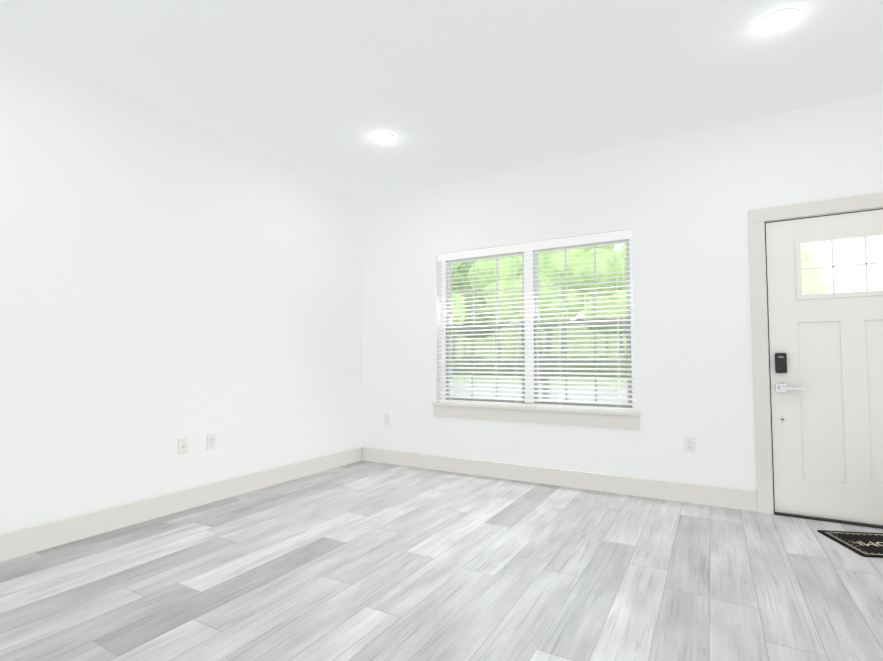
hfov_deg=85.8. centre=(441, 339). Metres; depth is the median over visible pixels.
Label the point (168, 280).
wall
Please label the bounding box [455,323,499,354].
tree
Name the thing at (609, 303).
tree
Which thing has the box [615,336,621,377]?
tree
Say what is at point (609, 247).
tree
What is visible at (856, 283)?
backdrop
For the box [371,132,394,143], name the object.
recessed light
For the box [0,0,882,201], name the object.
ceiling
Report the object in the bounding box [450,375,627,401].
ground
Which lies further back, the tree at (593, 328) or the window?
the tree at (593, 328)
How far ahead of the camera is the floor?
2.27 m
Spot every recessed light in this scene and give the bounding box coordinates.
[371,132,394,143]
[757,7,799,33]
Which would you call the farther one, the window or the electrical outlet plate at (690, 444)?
the window
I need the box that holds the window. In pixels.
[432,238,639,428]
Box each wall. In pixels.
[0,35,363,534]
[362,92,882,490]
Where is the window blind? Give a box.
[438,229,634,410]
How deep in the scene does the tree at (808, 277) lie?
51.55 m
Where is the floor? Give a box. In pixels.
[0,460,882,660]
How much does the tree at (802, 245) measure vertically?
10.531 m
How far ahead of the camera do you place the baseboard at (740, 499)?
3.93 m
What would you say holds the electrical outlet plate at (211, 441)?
attached to the wall at (168, 280)
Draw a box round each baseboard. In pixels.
[0,447,363,561]
[364,447,756,511]
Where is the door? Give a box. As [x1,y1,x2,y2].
[765,208,882,525]
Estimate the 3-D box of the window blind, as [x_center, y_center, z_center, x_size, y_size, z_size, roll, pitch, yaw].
[0.761,-0.140,4.273,1.812,1.464,0.073,-2,-3,30]
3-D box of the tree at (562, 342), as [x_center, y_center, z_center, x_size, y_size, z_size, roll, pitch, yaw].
[15.328,-3.744,61.129,8.980,16.308,9.219,-2,-3,30]
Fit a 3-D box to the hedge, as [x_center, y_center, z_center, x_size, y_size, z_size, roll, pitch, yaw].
[-10.976,3.566,63.427,114.648,2.971,4.549,-2,-3,30]
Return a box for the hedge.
[453,356,626,376]
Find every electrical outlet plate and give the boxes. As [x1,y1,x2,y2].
[178,438,187,454]
[207,434,215,449]
[384,414,389,424]
[685,437,695,452]
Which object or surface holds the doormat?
on the floor
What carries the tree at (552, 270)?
on the ground
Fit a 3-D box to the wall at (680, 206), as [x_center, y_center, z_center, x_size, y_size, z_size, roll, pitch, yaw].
[1.247,-0.163,4.076,4.700,2.800,0.220,-2,-3,30]
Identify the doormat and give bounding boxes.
[817,530,882,557]
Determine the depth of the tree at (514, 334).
46.32 m
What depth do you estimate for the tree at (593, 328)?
67.93 m
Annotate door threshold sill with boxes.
[774,512,882,528]
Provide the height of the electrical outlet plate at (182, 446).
0.115 m
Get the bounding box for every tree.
[450,261,495,378]
[450,293,465,333]
[452,262,461,358]
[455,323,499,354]
[467,247,625,398]
[492,317,516,375]
[538,330,543,380]
[560,325,563,357]
[583,310,623,355]
[584,245,614,356]
[585,243,626,333]
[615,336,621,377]
[801,244,804,284]
[801,248,827,294]
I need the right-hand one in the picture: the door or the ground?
the door
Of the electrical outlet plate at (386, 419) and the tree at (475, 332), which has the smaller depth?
the electrical outlet plate at (386, 419)
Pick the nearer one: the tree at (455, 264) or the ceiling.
the ceiling
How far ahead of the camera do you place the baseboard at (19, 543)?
3.16 m
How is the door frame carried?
attached to the wall at (680, 206)
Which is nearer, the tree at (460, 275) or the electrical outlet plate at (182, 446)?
the electrical outlet plate at (182, 446)
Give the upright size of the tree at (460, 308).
5.575 m
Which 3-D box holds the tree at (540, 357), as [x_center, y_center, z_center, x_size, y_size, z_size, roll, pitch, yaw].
[5.899,-2.759,35.195,7.191,11.863,6.339,-2,-3,30]
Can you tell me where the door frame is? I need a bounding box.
[748,193,882,513]
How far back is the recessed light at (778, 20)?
2.43 m
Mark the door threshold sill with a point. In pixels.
(830, 520)
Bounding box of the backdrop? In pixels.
[450,236,882,358]

